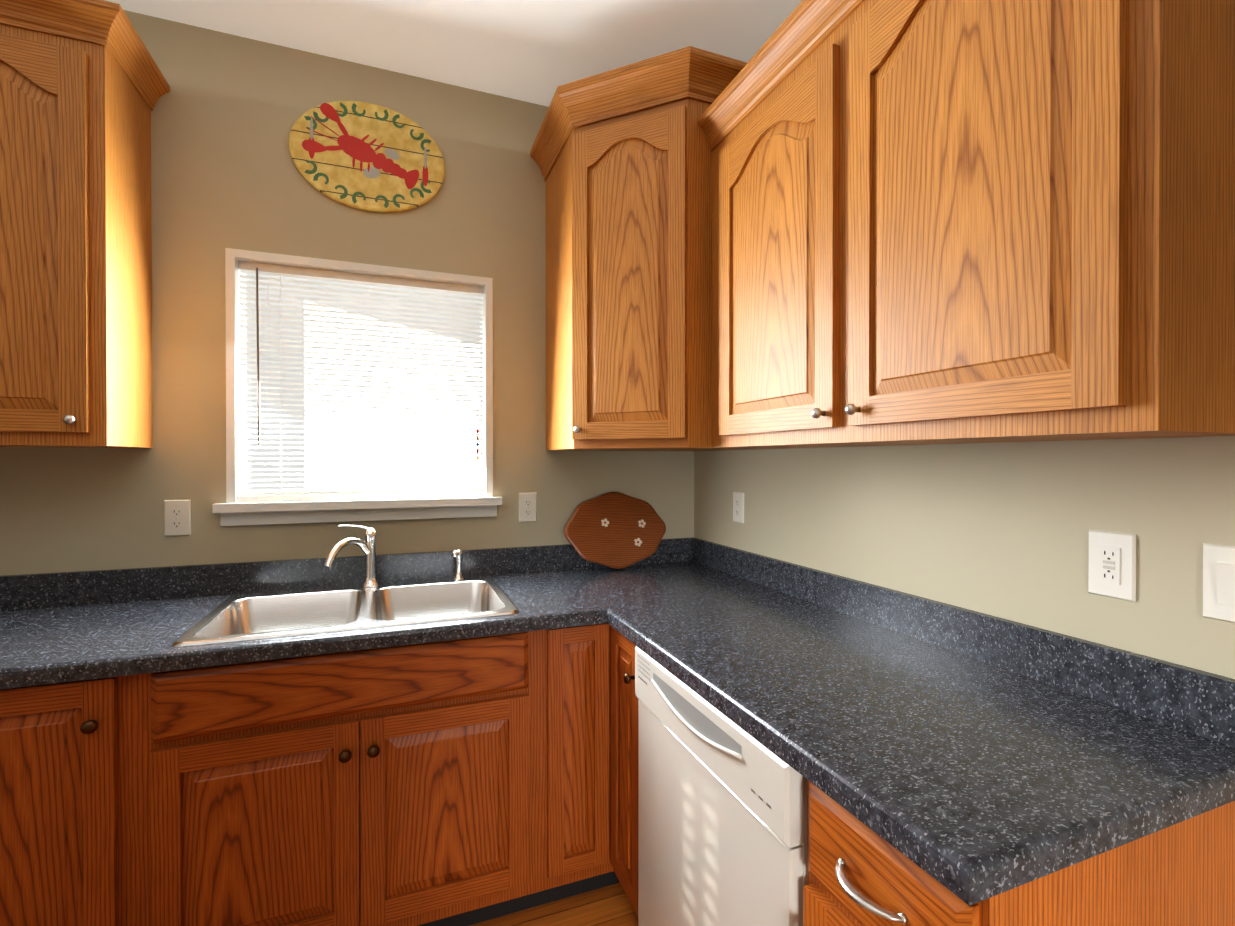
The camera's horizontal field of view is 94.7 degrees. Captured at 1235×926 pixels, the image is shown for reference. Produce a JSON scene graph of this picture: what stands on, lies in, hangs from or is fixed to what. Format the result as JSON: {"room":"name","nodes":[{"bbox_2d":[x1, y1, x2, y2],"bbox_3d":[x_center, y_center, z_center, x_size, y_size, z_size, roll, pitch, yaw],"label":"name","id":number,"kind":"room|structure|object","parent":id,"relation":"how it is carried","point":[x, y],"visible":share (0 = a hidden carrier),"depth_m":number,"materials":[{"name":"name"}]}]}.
{"room":"kitchen","nodes":[
{"label":"kitchen","id":0,"kind":"room"},
{"bbox_2d":[0,10,693,575],"bbox_3d":[-1.671,-0.038,1.821,4.550,2.760,0.150,0,0,-21],"label":"wall","id":1,"kind":"structure","parent":0,"point":[228,110],"depth_m":1.93,"materials":[{"name":"paint"}]},
{"bbox_2d":[0,0,169,447],"bbox_3d":[-1.823,-0.625,1.488,0.970,1.158,0.354,0,0,-21],"label":"upper cabinet","id":2,"kind":"object","parent":1,"relation":"attached to","point":[84,86],"visible":1,"depth_m":1.49,"materials":[{"name":"brown wood"}]},
{"bbox_2d":[164,500,190,535],"bbox_3d":[-1.419,0.177,1.834,0.071,0.116,0.008,0,0,-21],"label":"electrical outlet","id":3,"kind":"object","parent":1,"relation":"attached to","point":[177,517],"visible":1,"depth_m":1.83,"materials":[{"name":"white plastic"}]},
{"bbox_2d":[212,497,501,525],"bbox_3d":[-0.881,0.169,2.024,0.930,0.074,0.040,0,0,-21],"label":"window sill","id":4,"kind":"structure","parent":1,"relation":"attached to","point":[250,513],"depth_m":2.00,"materials":[{"name":"white wood"}]},
{"bbox_2d":[225,248,492,502],"bbox_3d":[-0.911,-0.289,2.100,0.868,0.839,0.152,0,0,-21],"label":"window","id":5,"kind":"structure","parent":1,"relation":"in","point":[234,433],"depth_m":2.03,"materials":[{"name":"white"}]},
{"bbox_2d":[239,261,483,495],"bbox_3d":[-0.898,-0.285,2.065,0.808,0.790,0.048,0,0,-21],"label":"window blinds","id":6,"kind":"object","parent":5,"relation":"attached to","point":[257,269],"visible":0.88,"depth_m":2.06,"materials":[{"name":"white plastic"}]},
{"bbox_2d":[476,405,478,459],"bbox_3d":[-0.534,-0.115,2.174,0.012,0.210,0.012,0,0,-21],"label":"beads","id":7,"kind":"object","parent":6,"relation":"hanging from","point":[477,444],"visible":0.98,"depth_m":2.17,"materials":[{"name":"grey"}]},
{"bbox_2d":[289,101,444,212],"bbox_3d":[-0.880,-1.089,2.028,0.510,0.380,0.019,0,0,-21],"label":"art","id":8,"kind":"object","parent":1,"relation":"attached to","point":[365,156],"visible":1,"depth_m":2.02,"materials":[{"name":"paint"}]},
{"bbox_2d":[519,492,536,521],"bbox_3d":[-0.353,0.175,2.245,0.071,0.116,0.008,0,0,-21],"label":"electrical outlet","id":9,"kind":"object","parent":1,"relation":"attached to","point":[527,507],"visible":1,"depth_m":2.24,"materials":[{"name":"white plastic"}]},
{"bbox_2d":[530,46,789,450],"bbox_3d":[0.129,-0.639,2.038,0.732,1.180,0.732,0,0,-21],"label":"upper cabinet","id":10,"kind":"object","parent":1,"relation":"attached to","point":[621,157],"visible":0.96,"depth_m":1.80,"materials":[{"name":"brown wood"}]},
{"bbox_2d":[104,0,802,106],"bbox_3d":[-0.721,-1.454,-0.688,4.825,0.100,5.500,0,0,-21],"label":"ceiling","id":11,"kind":"structure","parent":0,"point":[538,52],"depth_m":1.87,"materials":[{"name":"paint"}]},
{"bbox_2d":[470,883,637,925],"bbox_3d":[-0.721,1.406,-0.672,4.825,0.100,5.500,0,0,-21],"label":"floor","id":12,"kind":"structure","parent":0,"point":[610,905],"depth_m":1.70,"materials":[{"name":"brown wood"}]},
{"bbox_2d":[0,623,638,925],"bbox_3d":[-1.026,0.910,1.537,3.247,0.868,0.847,0,0,-21],"label":"base cabinet","id":13,"kind":"object","parent":12,"relation":"on","point":[466,781],"visible":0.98,"depth_m":1.44,"materials":[{"name":"brown wood"}]},
{"bbox_2d":[0,537,766,688],"bbox_3d":[-1.062,0.403,1.628,3.247,0.140,0.647,0,0,-21],"label":"countertop","id":14,"kind":"structure","parent":13,"relation":"on","point":[60,627],"depth_m":1.69,"materials":[{"name":"stone"}]},
{"bbox_2d":[171,575,519,646],"bbox_3d":[-0.767,0.511,1.748,0.838,0.175,0.559,0,0,-21],"label":"sink","id":15,"kind":"object","parent":14,"relation":"in","point":[263,614],"visible":0.48,"depth_m":1.85,"materials":[{"name":"silver metal"}]},
{"bbox_2d":[451,549,464,579],"bbox_3d":[-0.578,0.367,2.062,0.048,0.108,0.048,0,0,-21],"label":"sprayer","id":16,"kind":"object","parent":15,"relation":"on","point":[458,554],"visible":0.98,"depth_m":2.06,"materials":[{"name":"silver metal"}]},
{"bbox_2d":[324,525,379,586],"bbox_3d":[-0.874,0.317,1.885,0.159,0.211,0.189,0,0,-21],"label":"faucet","id":17,"kind":"object","parent":14,"relation":"on","point":[367,546],"visible":1,"depth_m":1.95,"materials":[{"name":"silver metal"}]},
{"bbox_2d":[564,492,665,568],"bbox_3d":[-0.003,0.271,2.306,0.439,0.304,0.086,0,0,-21],"label":"board","id":18,"kind":"object","parent":14,"relation":"on","point":[616,530],"visible":1,"depth_m":2.29,"materials":[{"name":"brown wood"}]},
{"bbox_2d":[596,557,1234,905],"bbox_3d":[0.464,0.405,1.258,0.667,0.140,1.140,0,0,-21],"label":"countertop","id":19,"kind":"structure","parent":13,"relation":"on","point":[968,757],"depth_m":0.98,"materials":[{"name":"stone"}]},
{"bbox_2d":[635,646,806,925],"bbox_3d":[0.425,0.912,1.302,0.591,0.866,0.626,0,0,-21],"label":"dishwasher","id":20,"kind":"object","parent":12,"relation":"on","point":[722,819],"visible":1,"depth_m":1.14,"materials":[{"name":"white metal"}]},
{"bbox_2d":[804,779,1234,925],"bbox_3d":[0.614,0.913,0.873,0.665,0.868,0.301,0,0,-21],"label":"base cabinet","id":21,"kind":"object","parent":12,"relation":"on","point":[860,873],"visible":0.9,"depth_m":0.75,"materials":[{"name":"brown wood"}]},
{"bbox_2d":[694,436,1234,678],"bbox_3d":[1.402,-0.029,0.138,0.275,2.760,5.200,0,0,-21],"label":"wall","id":22,"kind":"structure","parent":0,"point":[1000,529],"depth_m":1.21,"materials":[{"name":"paint"}]},
{"bbox_2d":[733,492,743,522],"bbox_3d":[0.463,0.170,2.182,0.008,0.116,0.071,0,0,-21],"label":"outlet","id":23,"kind":"object","parent":22,"relation":"attached to","point":[738,506],"visible":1,"depth_m":2.18,"materials":[{"name":"white plastic"}]},
{"bbox_2d":[698,0,1234,447],"bbox_3d":[0.624,-0.551,1.277,0.354,1.013,1.170,0,0,-21],"label":"upper cabinet","id":24,"kind":"object","parent":22,"relation":"attached to","point":[959,221],"visible":1,"depth_m":0.95,"materials":[{"name":"brown wood"}]},
{"bbox_2d":[1088,530,1135,601],"bbox_3d":[0.901,0.186,1.042,0.009,0.120,0.074,0,0,-21],"label":"outlet","id":25,"kind":"object","parent":22,"relation":"attached to","point":[1112,565],"visible":1,"depth_m":1.04,"materials":[{"name":"white plastic"}]},
{"bbox_2d":[1203,543,1234,622],"bbox_3d":[0.958,0.190,0.888,0.014,0.120,0.074,0,0,-21],"label":"rocker light switch","id":26,"kind":"object","parent":22,"relation":"attached to","point":[1218,582],"visible":1,"depth_m":0.90,"materials":[{"name":"white plastic"}]},
{"label":"outside","id":27,"kind":"structure","parent":0,"visible":0},
{"bbox_2d":[246,273,480,491],"bbox_3d":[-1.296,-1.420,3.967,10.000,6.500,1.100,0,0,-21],"label":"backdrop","id":28,"kind":"structure","parent":27,"point":[267,477],"depth_m":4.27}
]}

